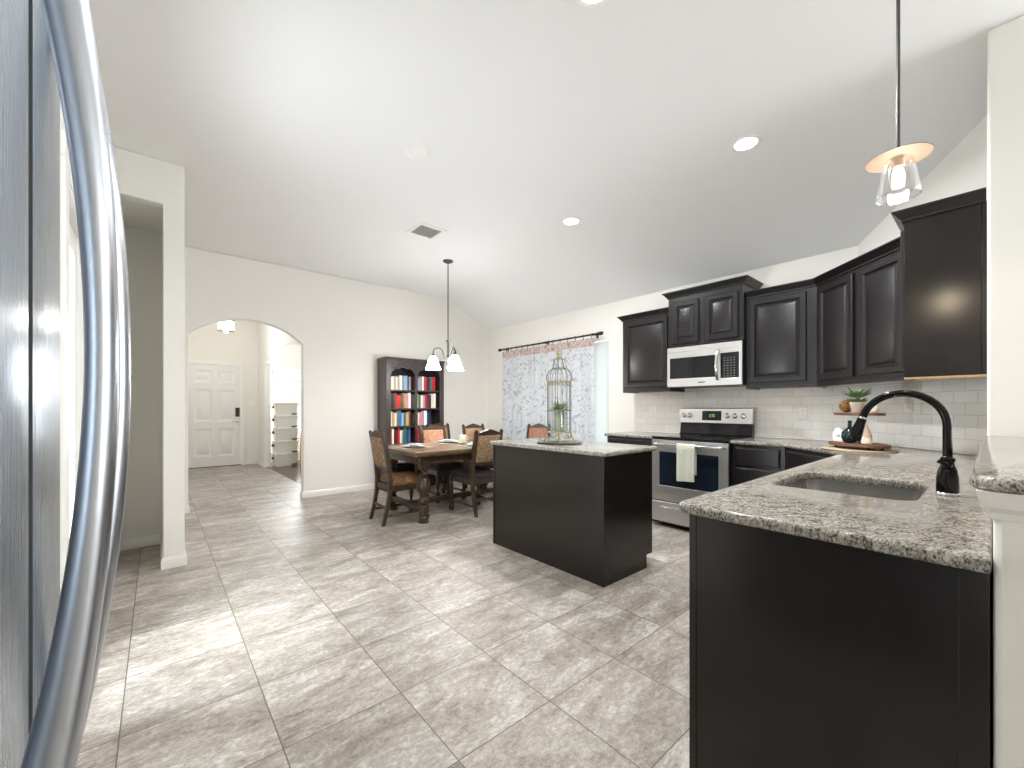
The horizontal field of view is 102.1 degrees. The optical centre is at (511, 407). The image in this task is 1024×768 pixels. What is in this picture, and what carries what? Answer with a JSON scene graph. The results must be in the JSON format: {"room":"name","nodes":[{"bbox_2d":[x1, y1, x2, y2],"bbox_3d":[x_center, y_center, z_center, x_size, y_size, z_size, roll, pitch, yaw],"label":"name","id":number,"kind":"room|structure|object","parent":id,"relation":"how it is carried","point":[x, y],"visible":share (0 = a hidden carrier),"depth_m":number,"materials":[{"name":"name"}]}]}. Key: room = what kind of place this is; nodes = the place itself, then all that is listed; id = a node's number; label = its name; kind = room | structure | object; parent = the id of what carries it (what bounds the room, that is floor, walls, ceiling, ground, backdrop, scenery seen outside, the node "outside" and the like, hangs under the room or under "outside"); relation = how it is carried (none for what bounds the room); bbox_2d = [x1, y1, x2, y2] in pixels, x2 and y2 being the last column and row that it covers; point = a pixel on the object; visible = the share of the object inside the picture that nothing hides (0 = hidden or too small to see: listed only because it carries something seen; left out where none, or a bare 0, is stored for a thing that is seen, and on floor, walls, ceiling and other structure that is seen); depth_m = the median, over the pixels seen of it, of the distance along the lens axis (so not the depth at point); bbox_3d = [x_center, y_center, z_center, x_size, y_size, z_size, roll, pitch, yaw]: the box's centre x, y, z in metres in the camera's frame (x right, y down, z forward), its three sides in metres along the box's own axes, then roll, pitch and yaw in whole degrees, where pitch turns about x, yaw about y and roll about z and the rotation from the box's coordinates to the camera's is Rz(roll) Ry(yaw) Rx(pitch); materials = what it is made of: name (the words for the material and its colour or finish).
{"room":"kitchen","nodes":[
{"label":"kitchen","id":0,"kind":"room"},
{"bbox_2d":[60,101,83,460],"bbox_3d":[-2.181,-0.320,2.069,0.120,3.060,3.920,0,0,-41],"label":"wall","id":1,"kind":"structure","parent":0,"point":[72,207],"depth_m":2.06,"materials":[{"name":"beige paint"}]},
{"bbox_2d":[60,129,77,593],"bbox_3d":[-1.863,0.142,1.735,0.108,2.135,1.030,0,0,-41],"label":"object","id":2,"kind":"structure","parent":1,"relation":"in","point":[68,240],"depth_m":1.39,"materials":[{"name":"white paint"}]},
{"bbox_2d":[121,225,161,539],"bbox_3d":[-3.264,-0.320,3.643,0.283,3.060,0.120,0,0,-41],"label":"wall","id":3,"kind":"structure","parent":0,"point":[142,517],"depth_m":3.62,"materials":[{"name":"beige paint"}]},
{"bbox_2d":[121,199,162,232],"bbox_3d":[-3.007,-1.702,3.343,0.283,0.295,0.670,0,0,-41],"label":"ceiling","id":4,"kind":"structure","parent":0,"point":[137,215],"depth_m":3.37,"materials":[{"name":"beige paint"}]},
{"bbox_2d":[114,146,184,557],"bbox_3d":[-2.705,-0.320,3.088,0.411,3.060,0.110,0,0,-41],"label":"wall","id":5,"kind":"structure","parent":0,"point":[143,179],"depth_m":3.13,"materials":[{"name":"beige paint"}]},
{"bbox_2d":[162,219,162,543],"bbox_3d":[-3.241,-0.320,3.932,0.128,3.060,1.870,0,0,-41],"label":"wall","id":6,"kind":"structure","parent":0,"point":[162,219],"depth_m":3.41,"materials":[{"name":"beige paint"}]},
{"bbox_2d":[188,320,300,462],"bbox_3d":[-4.951,-0.320,9.467,4.700,3.060,0.120,0,0,-41],"label":"wall","id":7,"kind":"structure","parent":0,"point":[204,343],"depth_m":8.80,"materials":[{"name":"beige paint"}]},
{"bbox_2d":[188,359,245,468],"bbox_3d":[-6.073,0.122,8.463,1.070,2.175,0.123,0,0,-41],"label":"door","id":8,"kind":"structure","parent":7,"relation":"in","point":[217,392],"depth_m":8.48,"materials":[{"name":"white paint"}]},
{"bbox_2d":[246,460,257,464],"bbox_3d":[-5.557,1.167,8.860,0.210,0.085,0.014,0,0,-41],"label":"baseboard","id":9,"kind":"structure","parent":7,"relation":"attached to","point":[248,462],"depth_m":8.85,"materials":[{"name":"white paint"}]},
{"bbox_2d":[272,366,300,438],"bbox_3d":[-4.848,-0.100,9.515,1.180,1.620,0.120,0,0,-41],"label":"window","id":10,"kind":"structure","parent":7,"relation":"in","point":[273,367],"depth_m":9.30,"materials":[{"name":"white paint"}]},
{"bbox_2d":[258,323,299,462],"bbox_3d":[-4.066,-0.320,7.374,0.120,3.060,4.210,0,0,-41],"label":"wall","id":11,"kind":"structure","parent":0,"point":[272,341],"depth_m":8.45,"materials":[{"name":"beige paint"}]},
{"bbox_2d":[257,460,270,466],"bbox_3d":[-5.212,1.167,8.701,0.133,0.085,0.703,0,0,-41],"label":"baseboard","id":12,"kind":"structure","parent":11,"relation":"attached to","point":[260,463],"depth_m":8.47,"materials":[{"name":"white paint"}]},
{"bbox_2d":[186,246,465,313],"bbox_3d":[-3.973,-1.910,7.480,5.800,0.120,4.470,0,0,-41],"label":"ceiling","id":13,"kind":"structure","parent":0,"point":[186,246],"depth_m":5.56,"materials":[{"name":"white paint"}]},
{"bbox_2d":[217,320,234,332],"bbox_3d":[-4.912,-1.565,7.116,0.250,0.570,0.250,0,0,-41],"label":"light","id":14,"kind":"object","parent":13,"relation":"hanging from","point":[224,326],"visible":0.75,"depth_m":7.06,"materials":[{"name":"silver metal"}]},
{"bbox_2d":[185,246,487,505],"bbox_3d":[-2.137,-0.320,6.182,4.600,3.060,0.110,0,0,-41],"label":"wall","id":15,"kind":"structure","parent":0,"point":[341,326],"depth_m":5.84,"materials":[{"name":"beige paint"}]},
{"bbox_2d":[300,474,450,497],"bbox_3d":[-1.658,1.167,6.584,3.111,0.085,0.123,0,0,-41],"label":"baseboard","id":16,"kind":"structure","parent":15,"relation":"attached to","point":[330,491],"depth_m":5.81,"materials":[{"name":"white paint"}]},
{"bbox_2d":[76,460,688,767],"bbox_3d":[-0.802,1.268,3.856,5.700,0.124,14.100,0,0,-41],"label":"floor","id":17,"kind":"structure","parent":0,"point":[294,631],"depth_m":2.10,"materials":[{"name":"tile"}]},
{"bbox_2d":[0,0,130,767],"bbox_3d":[-0.690,0.330,0.139,0.833,1.760,0.910,0,0,-41],"label":"refrigerator","id":18,"kind":"object","parent":17,"relation":"on","point":[52,642],"visible":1,"depth_m":0.32,"materials":[{"name":"silver metal"}]},
{"bbox_2d":[118,534,186,569],"bbox_3d":[-2.983,1.167,3.422,0.425,0.085,2.960,0,0,-41],"label":"baseboard","id":19,"kind":"structure","parent":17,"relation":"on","point":[179,560],"depth_m":3.52,"materials":[{"name":"white paint"}]},
{"bbox_2d":[271,452,298,466],"bbox_3d":[-4.771,1.075,8.680,0.461,0.261,0.358,0,0,-45],"label":"storage box","id":20,"kind":"object","parent":17,"relation":"on","point":[284,459],"visible":0.8,"depth_m":8.56,"materials":[{"name":"white plastic"}]},
{"bbox_2d":[271,440,298,453],"bbox_3d":[-4.771,0.812,8.680,0.461,0.261,0.358,0,0,-45],"label":"storage box","id":21,"kind":"object","parent":20,"relation":"on","point":[288,446],"visible":0.88,"depth_m":8.56,"materials":[{"name":"white plastic"}]},
{"bbox_2d":[271,427,298,440],"bbox_3d":[-4.771,0.549,8.680,0.461,0.261,0.358,0,0,-45],"label":"storage box","id":22,"kind":"object","parent":21,"relation":"on","point":[278,434],"visible":0.88,"depth_m":8.55,"materials":[{"name":"white plastic"}]},
{"bbox_2d":[271,415,298,427],"bbox_3d":[-4.771,0.287,8.680,0.461,0.261,0.358,0,0,-45],"label":"storage box","id":23,"kind":"object","parent":22,"relation":"on","point":[278,421],"visible":0.9,"depth_m":8.56,"materials":[{"name":"white plastic"}]},
{"bbox_2d":[271,402,298,414],"bbox_3d":[-4.771,0.025,8.680,0.461,0.261,0.358,0,0,-45],"label":"storage box","id":24,"kind":"object","parent":23,"relation":"on","point":[278,408],"visible":0.93,"depth_m":8.55,"materials":[{"name":"white plastic"}]},
{"bbox_2d":[369,430,429,526],"bbox_3d":[-1.234,0.725,4.514,0.533,0.971,0.456,0,0,-39],"label":"dining chair","id":25,"kind":"object","parent":17,"relation":"on","point":[407,480],"visible":0.74,"depth_m":4.36,"materials":[{"name":"brown wood"}]},
{"bbox_2d":[370,437,385,466],"bbox_3d":[-1.401,0.462,4.382,0.103,0.311,0.310,0,0,-39],"label":"cushion","id":26,"kind":"object","parent":25,"relation":"on","point":[378,450],"depth_m":4.34,"materials":[{"name":"fabric"}]},
{"bbox_2d":[377,357,444,491],"bbox_3d":[-1.541,0.237,6.379,0.984,1.945,0.317,0,0,-41],"label":"bookshelf","id":27,"kind":"object","parent":17,"relation":"on","point":[388,367],"visible":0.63,"depth_m":6.26,"materials":[{"name":"brown wood"}]},
{"bbox_2d":[393,428,399,443],"bbox_3d":[-1.726,0.421,6.194,0.030,0.226,0.158,0,0,-41],"label":"book","id":28,"kind":"object","parent":27,"relation":"on","point":[397,429],"visible":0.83,"depth_m":6.14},
{"bbox_2d":[398,394,402,407],"bbox_3d":[-1.698,-0.100,6.227,0.037,0.213,0.154,0,0,-41],"label":"book","id":29,"kind":"object","parent":27,"relation":"on","point":[401,395],"visible":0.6,"depth_m":6.17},
{"bbox_2d":[400,428,405,442],"bbox_3d":[-1.657,0.421,6.252,0.030,0.226,0.156,0,0,-41],"label":"book","id":30,"kind":"object","parent":27,"relation":"on","point":[403,429],"visible":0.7,"depth_m":6.19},
{"bbox_2d":[403,376,405,389],"bbox_3d":[-1.667,-0.368,6.266,0.032,0.207,0.183,0,0,-41],"label":"book","id":31,"kind":"object","parent":27,"relation":"on","point":[404,377],"visible":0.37,"depth_m":6.20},
{"bbox_2d":[401,412,408,425],"bbox_3d":[-1.627,0.171,6.284,0.043,0.202,0.170,0,0,-41],"label":"book","id":32,"kind":"object","parent":27,"relation":"on","point":[407,413],"visible":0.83,"depth_m":6.22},
{"bbox_2d":[404,393,410,407],"bbox_3d":[-1.599,-0.109,6.314,0.033,0.230,0.167,0,0,-41],"label":"book","id":33,"kind":"object","parent":27,"relation":"on","point":[409,394],"visible":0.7,"depth_m":6.25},
{"bbox_2d":[411,394,414,407],"bbox_3d":[-1.511,-0.102,6.411,0.028,0.217,0.183,0,0,-41],"label":"book","id":34,"kind":"object","parent":27,"relation":"on","point":[412,395],"visible":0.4,"depth_m":6.42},
{"bbox_2d":[411,377,414,389],"bbox_3d":[-1.508,-0.366,6.405,0.026,0.202,0.168,0,0,-41],"label":"book","id":35,"kind":"object","parent":27,"relation":"on","point":[412,379],"visible":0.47,"depth_m":6.40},
{"bbox_2d":[411,429,418,442],"bbox_3d":[-1.496,0.431,6.409,0.048,0.206,0.175,0,0,-41],"label":"book","id":36,"kind":"object","parent":27,"relation":"on","point":[412,430],"visible":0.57,"depth_m":6.40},
{"bbox_2d":[412,412,418,424],"bbox_3d":[-1.494,0.173,6.405,0.046,0.199,0.159,0,0,-41],"label":"book","id":37,"kind":"object","parent":27,"relation":"on","point":[413,413],"visible":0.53,"depth_m":6.39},
{"bbox_2d":[427,394,429,407],"bbox_3d":[-1.359,-0.105,6.523,0.035,0.223,0.177,0,0,-41],"label":"book","id":38,"kind":"object","parent":27,"relation":"on","point":[428,395],"visible":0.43,"depth_m":6.46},
{"bbox_2d":[419,425,465,502],"bbox_3d":[-0.947,0.725,5.562,0.456,0.971,0.533,0,0,-41],"label":"dining chair","id":39,"kind":"object","parent":17,"relation":"on","point":[432,433],"visible":0.52,"depth_m":5.58,"materials":[{"name":"brown wood"}]},
{"bbox_2d":[423,429,443,442],"bbox_3d":[-1.085,0.462,5.724,0.310,0.311,0.103,0,0,-41],"label":"cushion","id":40,"kind":"object","parent":39,"relation":"on","point":[429,435],"depth_m":5.70,"materials":[{"name":"fabric"}]},
{"bbox_2d":[426,423,467,491],"bbox_3d":[-1.001,0.725,6.286,0.456,0.971,0.533,0,0,-41],"label":"dining chair","id":41,"kind":"object","parent":17,"relation":"on","point":[447,428],"visible":0.19,"depth_m":6.46,"materials":[{"name":"brown wood"}]},
{"bbox_2d":[388,438,508,523],"bbox_3d":[-0.558,0.833,5.185,1.960,0.755,1.000,0,0,-41],"label":"dining table","id":42,"kind":"object","parent":17,"relation":"on","point":[441,453],"visible":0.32,"depth_m":4.51,"materials":[{"name":"brown wood"}]},
{"bbox_2d":[394,446,433,449],"bbox_3d":[-1.112,0.452,4.710,0.380,0.004,0.280,0,0,-41],"label":"placemat","id":43,"kind":"object","parent":42,"relation":"on","point":[403,448],"visible":0.7,"depth_m":4.68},
{"bbox_2d":[402,445,425,447],"bbox_3d":[-1.112,0.440,4.710,0.270,0.020,0.270,0,0,-41],"label":"dinner plate","id":44,"kind":"object","parent":43,"relation":"on","point":[408,446],"visible":0.88,"depth_m":4.64,"materials":[{"name":"ceramic"}]},
{"bbox_2d":[460,435,466,444],"bbox_3d":[-0.607,0.393,5.143,0.086,0.122,0.085,0,0,-41],"label":"pillar candle","id":45,"kind":"object","parent":42,"relation":"on","point":[463,438],"visible":0.9,"depth_m":5.11,"materials":[{"name":"beige wax"}]},
{"bbox_2d":[449,429,502,517],"bbox_3d":[-0.418,0.725,4.876,0.456,0.971,0.533,0,0,-41],"label":"dining chair","id":46,"kind":"object","parent":17,"relation":"on","point":[482,450],"visible":0.81,"depth_m":4.70,"materials":[{"name":"brown wood"}]},
{"bbox_2d":[476,435,499,462],"bbox_3d":[-0.280,0.462,4.715,0.310,0.311,0.103,0,0,-41],"label":"cushion","id":47,"kind":"object","parent":46,"relation":"on","point":[484,450],"depth_m":4.66,"materials":[{"name":"fabric"}]},
{"bbox_2d":[462,423,492,494],"bbox_3d":[-0.431,0.725,6.097,0.456,0.971,0.533,0,0,-41],"label":"dining chair","id":48,"kind":"object","parent":17,"relation":"on","point":[468,430],"visible":0.22,"depth_m":6.17,"materials":[{"name":"brown wood"}]},
{"bbox_2d":[465,428,482,439],"bbox_3d":[-0.569,0.462,6.258,0.310,0.311,0.103,0,0,-41],"label":"cushion","id":49,"kind":"object","parent":48,"relation":"on","point":[469,432],"depth_m":6.20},
{"bbox_2d":[526,424,550,437],"bbox_3d":[0.263,0.725,6.071,0.456,0.971,0.533,0,0,36],"label":"dining chair","id":50,"kind":"object","parent":17,"relation":"on","point":[537,430],"visible":0.2,"depth_m":6.24,"materials":[{"name":"fabric"}]},
{"bbox_2d":[529,428,546,437],"bbox_3d":[0.389,0.462,6.242,0.310,0.311,0.103,0,0,36],"label":"cushion","id":51,"kind":"object","parent":50,"relation":"on","point":[533,432],"depth_m":6.23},
{"bbox_2d":[493,445,651,587],"bbox_3d":[0.462,0.769,3.442,0.628,0.881,1.209,0,0,-41],"label":"base cabinet","id":52,"kind":"object","parent":17,"relation":"on","point":[586,517],"visible":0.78,"depth_m":3.05,"materials":[{"name":"brown wood"}]},
{"bbox_2d":[490,437,656,456],"bbox_3d":[0.455,0.312,3.438,0.670,0.032,1.270,0,0,-41],"label":"countertop","id":53,"kind":"structure","parent":52,"relation":"on","point":[602,449],"depth_m":3.15,"materials":[{"name":"stone"}]},
{"bbox_2d":[536,440,581,444],"bbox_3d":[0.394,0.289,3.459,0.380,0.013,0.380,0,0,-41],"label":"round tray","id":54,"kind":"object","parent":53,"relation":"on","point":[555,442],"visible":0.84,"depth_m":3.44,"materials":[{"name":"grey metal"}]},
{"bbox_2d":[542,347,575,442],"bbox_3d":[0.394,-0.113,3.459,0.225,0.799,0.219,0,0,-41],"label":"birdcage","id":55,"kind":"object","parent":54,"relation":"on","point":[559,352],"visible":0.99,"depth_m":3.44,"materials":[{"name":"grey metal"}]},
{"bbox_2d":[549,400,567,431],"bbox_3d":[0.396,0.067,3.453,0.165,0.267,0.174,0,0,-26],"label":"potted succulent","id":56,"kind":"object","parent":55,"relation":"on","point":[559,420],"visible":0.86,"depth_m":3.43,"materials":[{"name":"green plant"}]},
{"bbox_2d":[607,436,658,521],"bbox_3d":[1.527,0.769,4.768,0.628,0.882,0.610,0,0,-41],"label":"base cabinet","id":57,"kind":"object","parent":17,"relation":"on","point":[610,439],"visible":0.09,"depth_m":4.55,"materials":[{"name":"brown wood"}]},
{"bbox_2d":[604,431,678,438],"bbox_3d":[1.515,0.312,4.769,0.636,0.032,0.627,0,0,-41],"label":"countertop","id":58,"kind":"structure","parent":57,"relation":"on","point":[634,434],"depth_m":4.67,"materials":[{"name":"stone"}]},
{"bbox_2d":[652,408,754,529],"bbox_3d":[1.912,0.606,4.193,0.700,1.208,0.756,0,0,-41],"label":"range","id":59,"kind":"object","parent":17,"relation":"on","point":[711,430],"visible":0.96,"depth_m":4.15,"materials":[{"name":"silver metal"}]},
{"bbox_2d":[676,443,696,481],"bbox_3d":[1.664,0.528,3.957,0.058,0.364,0.180,0,0,-41],"label":"dish towel","id":60,"kind":"object","parent":59,"relation":"hanging from","point":[686,454],"visible":1,"depth_m":3.94,"materials":[{"name":"fabric"}]},
{"bbox_2d":[652,434,751,442],"bbox_3d":[1.906,0.303,4.188,0.566,0.023,0.756,0,0,-41],"label":"cooktop","id":61,"kind":"object","parent":59,"relation":"in","point":[682,438],"depth_m":4.11,"materials":[{"name":"glass"}]},
{"bbox_2d":[732,444,785,485],"bbox_3d":[2.359,0.769,3.797,0.626,0.882,0.420,0,0,-41],"label":"base cabinet","id":62,"kind":"object","parent":17,"relation":"on","point":[749,462],"visible":0.22,"depth_m":3.60,"materials":[{"name":"brown wood"}]},
{"bbox_2d":[786,447,834,469],"bbox_3d":[2.575,0.769,3.058,0.700,0.882,1.536,0,0,4],"label":"base cabinet","id":63,"kind":"object","parent":17,"relation":"on","point":[794,457],"visible":0.09,"depth_m":3.22,"materials":[{"name":"brown wood"}]},
{"bbox_2d":[679,437,992,573],"bbox_3d":[1.696,0.312,2.482,3.336,0.032,1.554,0,0,-41],"label":"countertop","id":64,"kind":"structure","parent":63,"relation":"on","point":[956,532],"depth_m":1.24,"materials":[{"name":"stone"}]},
{"bbox_2d":[784,479,924,500],"bbox_3d":[1.316,0.429,1.615,0.532,0.203,0.442,0,0,-41],"label":"sink","id":65,"kind":"object","parent":64,"relation":"in","point":[884,492],"visible":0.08,"depth_m":1.78,"materials":[{"name":"silver metal"}]},
{"bbox_2d":[821,446,899,452],"bbox_3d":[2.430,0.291,2.905,0.424,0.009,0.424,0,0,-41],"label":"woven trivet","id":66,"kind":"object","parent":64,"relation":"on","point":[838,448],"visible":0.87,"depth_m":2.83,"materials":[{"name":"wicker"}]},
{"bbox_2d":[829,413,891,449],"bbox_3d":[2.430,0.161,2.905,0.260,0.250,0.410,0,0,-4],"label":"tiered tray","id":67,"kind":"object","parent":66,"relation":"on","point":[835,443],"visible":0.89,"depth_m":2.79,"materials":[{"name":"brown wood"}]},
{"bbox_2d":[833,428,845,441],"bbox_3d":[2.412,0.197,3.029,0.056,0.100,0.100,0,0,0],"label":"house ornament","id":68,"kind":"object","parent":67,"relation":"on","point":[837,432],"visible":0.6,"depth_m":3.03,"materials":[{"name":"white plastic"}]},
{"bbox_2d":[839,399,850,411],"bbox_3d":[2.424,-0.013,2.995,0.095,0.095,0.094,0,0,-41],"label":"woven ball","id":69,"kind":"object","parent":67,"relation":"on","point":[844,406],"visible":0.67,"depth_m":2.98,"materials":[{"name":"wicker"}]},
{"bbox_2d":[841,421,856,442],"bbox_3d":[2.384,0.169,2.922,0.100,0.156,0.100,0,0,-41],"label":"bud vase","id":70,"kind":"object","parent":67,"relation":"on","point":[844,433],"visible":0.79,"depth_m":2.91,"materials":[{"name":"glass"}]},
{"bbox_2d":[841,386,872,412],"bbox_3d":[2.413,-0.064,2.903,0.180,0.199,0.180,0,0,32],"label":"potted plant","id":71,"kind":"object","parent":67,"relation":"on","point":[856,405],"visible":0.99,"depth_m":2.88,"materials":[{"name":"green plant"}]},
{"bbox_2d":[861,424,872,443],"bbox_3d":[2.413,0.180,2.819,0.068,0.134,0.064,0,0,4],"label":"gnome figurine","id":72,"kind":"object","parent":67,"relation":"on","point":[867,436],"visible":0.86,"depth_m":2.80,"materials":[{"name":"ceramic"}]},
{"bbox_2d":[870,406,878,412],"bbox_3d":[2.455,0.012,2.811,0.052,0.046,0.052,0,0,-41],"label":"cup","id":73,"kind":"object","parent":67,"relation":"on","point":[875,409],"visible":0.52,"depth_m":2.79,"materials":[{"name":"beige ceramic"}]},
{"bbox_2d":[847,390,960,496],"bbox_3d":[1.388,0.116,1.484,0.083,0.359,0.300,0,0,-41],"label":"kitchen faucet","id":74,"kind":"object","parent":64,"relation":"on","point":[947,476],"visible":1,"depth_m":1.40,"materials":[{"name":"black metal"}]},
{"bbox_2d":[689,514,992,767],"bbox_3d":[1.580,0.769,1.782,2.188,0.881,0.638,0,0,-41],"label":"base cabinet","id":75,"kind":"object","parent":17,"relation":"on","point":[804,652],"visible":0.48,"depth_m":1.03,"materials":[{"name":"brown wood"}]},
{"bbox_2d":[89,0,1023,330],"bbox_3d":[0.647,-1.637,2.088,5.800,0.665,9.730,0,0,-41],"label":"ceiling","id":76,"kind":"structure","parent":0,"point":[290,124],"depth_m":2.67,"materials":[{"name":"white paint"}]},
{"bbox_2d":[404,144,431,160],"bbox_3d":[-0.680,-1.845,2.996,0.194,0.010,0.194,0,0,-41],"label":"smoke detector","id":77,"kind":"object","parent":76,"relation":"in","point":[418,152],"visible":1,"depth_m":2.99,"materials":[{"name":"white plastic"}]},
{"bbox_2d":[405,222,446,240],"bbox_3d":[-0.899,-1.843,4.339,0.320,0.012,0.320,0,0,-41],"label":"ceiling vent","id":78,"kind":"object","parent":76,"relation":"in","point":[426,231],"visible":1,"depth_m":4.33,"materials":[{"name":"white plastic"}]},
{"bbox_2d":[426,259,463,370],"bbox_3d":[-0.775,-1.166,5.199,0.515,1.368,0.488,0,0,-41],"label":"chandelier","id":79,"kind":"object","parent":76,"relation":"hanging from","point":[454,363],"visible":1,"depth_m":5.18,"materials":[{"name":"glass"}]},
{"bbox_2d":[561,217,580,225],"bbox_3d":[0.586,-1.845,4.104,0.194,0.010,0.194,0,0,-41],"label":"recessed light","id":80,"kind":"object","parent":76,"relation":"in","point":[569,221],"visible":1,"depth_m":4.10,"materials":[{"name":"white plastic"}]},
{"bbox_2d":[575,0,607,8],"bbox_3d":[0.360,-1.845,1.816,0.194,0.010,0.194,0,0,-41],"label":"recessed light","id":81,"kind":"object","parent":76,"relation":"in","point":[591,4],"visible":1,"depth_m":1.89,"materials":[{"name":"white plastic"}]},
{"bbox_2d":[730,134,761,151],"bbox_3d":[1.635,-1.845,2.895,0.194,0.010,0.194,0,0,-41],"label":"recessed light","id":82,"kind":"object","parent":76,"relation":"in","point":[745,143],"visible":1,"depth_m":2.89,"materials":[{"name":"white plastic"}]},
{"bbox_2d":[865,0,933,202],"bbox_3d":[1.407,-1.308,1.508,0.184,1.083,0.184,0,0,-41],"label":"pendant lamp","id":83,"kind":"object","parent":76,"relation":"hanging from","point":[896,159],"visible":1,"depth_m":1.50,"materials":[{"name":"glass"}]},
{"bbox_2d":[893,156,902,168],"bbox_3d":[1.407,-0.912,1.508,0.052,0.076,0.052,0,0,-41],"label":"socket","id":84,"kind":"object","parent":83,"relation":"attached to","point":[897,160],"depth_m":1.50,"materials":[{"name":"grey metal"}]},
{"bbox_2d":[488,246,857,469],"bbox_3d":[1.443,-0.092,5.470,0.150,2.605,5.630,0,0,-41],"label":"wall","id":85,"kind":"structure","parent":0,"point":[622,406],"depth_m":5.49,"materials":[{"name":"beige paint"}]},
{"bbox_2d":[498,331,602,351],"bbox_3d":[0.516,-0.990,6.341,0.124,0.080,2.200,0,0,-41],"label":"curtain rod","id":86,"kind":"object","parent":85,"relation":"attached to","point":[597,334],"visible":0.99,"depth_m":6.10,"materials":[{"name":"metal"}]},
{"bbox_2d":[502,342,540,438],"bbox_3d":[0.139,0.085,6.723,0.125,2.190,0.910,0,0,-41],"label":"curtain","id":87,"kind":"object","parent":86,"relation":"hanging from","point":[521,370],"visible":0.76,"depth_m":6.72,"materials":[{"name":"white fabric"}]},
{"bbox_2d":[541,333,593,440],"bbox_3d":[0.775,0.085,5.981,0.124,2.190,1.015,0,0,-41],"label":"curtain","id":88,"kind":"object","parent":86,"relation":"hanging from","point":[578,355],"visible":0.59,"depth_m":5.87,"materials":[{"name":"white fabric"}]},
{"bbox_2d":[594,340,608,441],"bbox_3d":[0.654,0.120,6.368,0.080,2.060,2.100,0,0,-41],"label":"window","id":89,"kind":"structure","parent":85,"relation":"in","point":[601,349],"depth_m":5.65,"materials":[{"name":"glass"}]},
{"bbox_2d":[617,307,684,392],"bbox_3d":[1.619,-0.635,4.862,0.366,0.915,0.662,0,0,-41],"label":"upper cabinet","id":90,"kind":"object","parent":85,"relation":"attached to","point":[645,334],"visible":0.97,"depth_m":4.73,"materials":[{"name":"brown wood"}]},
{"bbox_2d":[650,407,655,415],"bbox_3d":[1.712,0.045,5.022,0.008,0.116,0.072,0,0,-41],"label":"wall outlet","id":91,"kind":"object","parent":85,"relation":"attached to","point":[652,409],"visible":1,"depth_m":5.02,"materials":[{"name":"white plastic"}]},
{"bbox_2d":[662,275,762,348],"bbox_3d":[2.063,-0.936,4.302,0.421,0.593,0.858,0,0,-41],"label":"upper cabinet","id":92,"kind":"object","parent":85,"relation":"attached to","point":[715,312],"visible":0.72,"depth_m":4.14,"materials":[{"name":"brown wood"}]},
{"bbox_2d":[667,340,745,388],"bbox_3d":[2.047,-0.426,4.289,0.459,0.418,0.752,0,0,-41],"label":"microwave","id":93,"kind":"object","parent":92,"relation":"attached to","point":[715,365],"visible":0.99,"depth_m":4.14,"materials":[{"name":"silver metal"}]},
{"bbox_2d":[636,384,856,440],"bbox_3d":[2.267,0.032,4.387,0.008,0.524,2.167,0,0,-41],"label":"backsplash","id":94,"kind":"structure","parent":85,"relation":"attached to","point":[776,409],"depth_m":4.08,"materials":[{"name":"white tile"}]},
{"bbox_2d":[744,278,826,389],"bbox_3d":[2.513,-0.635,3.818,0.366,0.915,0.561,0,0,-41],"label":"upper cabinet","id":95,"kind":"object","parent":85,"relation":"attached to","point":[781,320],"visible":0.93,"depth_m":3.70,"materials":[{"name":"brown wood"}]},
{"bbox_2d":[798,407,807,418],"bbox_3d":[2.710,0.050,3.856,0.008,0.116,0.072,0,0,-41],"label":"wall outlet","id":96,"kind":"object","parent":85,"relation":"attached to","point":[802,411],"visible":1,"depth_m":3.85,"materials":[{"name":"white plastic"}]},
{"bbox_2d":[858,115,986,454],"bbox_3d":[2.986,-0.312,3.036,0.099,3.045,1.194,0,0,4],"label":"wall","id":97,"kind":"structure","parent":0,"point":[964,169],"depth_m":2.75,"materials":[{"name":"beige paint"}]},
{"bbox_2d":[813,237,910,386],"bbox_3d":[2.721,-0.635,3.057,0.425,0.915,1.346,0,0,4],"label":"upper cabinet","id":98,"kind":"object","parent":97,"relation":"attached to","point":[858,299],"visible":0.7,"depth_m":3.00,"materials":[{"name":"brown wood"}]},
{"bbox_2d":[903,397,911,411],"bbox_3d":[2.925,-0.025,3.061,0.008,0.116,0.072,0,0,4],"label":"wall outlet","id":99,"kind":"object","parent":97,"relation":"attached to","point":[906,407],"visible":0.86,"depth_m":3.05,"materials":[{"name":"white plastic"}]},
{"bbox_2d":[900,397,908,403],"bbox_3d":[2.902,-0.071,3.063,0.036,0.086,0.044,0,0,4],"label":"night light","id":100,"kind":"object","parent":99,"relation":"attached to","point":[903,400],"visible":0.69,"depth_m":3.05,"materials":[{"name":"white plastic"}]},
{"bbox_2d":[857,377,986,454],"bbox_3d":[2.933,0.032,3.041,0.008,0.524,1.052,0,0,4],"label":"backsplash","id":101,"kind":"structure","parent":97,"relation":"attached to","point":[965,399],"depth_m":2.88,"materials":[{"name":"white tile"}]},
{"bbox_2d":[987,15,1023,767],"bbox_3d":[2.330,-0.320,1.902,3.486,3.060,0.196,0,0,-41],"label":"wall","id":102,"kind":"structure","parent":0,"point":[1005,42],"depth_m":1.97,"materials":[{"name":"beige paint"}]},
{"bbox_2d":[891,187,986,379],"bbox_3d":[2.471,-0.651,2.396,0.370,0.975,0.367,0,0,-41],"label":"upper cabinet","id":103,"kind":"object","parent":102,"relation":"attached to","point":[943,242],"visible":0.95,"depth_m":2.28,"materials":[{"name":"brown wood"}]},
{"bbox_2d":[969,436,1023,494],"bbox_3d":[1.728,0.151,1.307,1.849,0.028,0.336,0,0,-41],"label":"bar","id":104,"kind":"object","parent":102,"relation":"on","point":[998,466],"visible":1,"depth_m":0.96,"materials":[{"name":"stone"}]},
{"bbox_2d":[976,488,1023,522],"bbox_3d":[1.674,0.193,1.372,1.843,0.055,0.145,0,0,-41],"label":"trim","id":105,"kind":"structure","parent":102,"relation":"attached to","point":[1000,505],"depth_m":0.81,"materials":[{"name":"white paint"}]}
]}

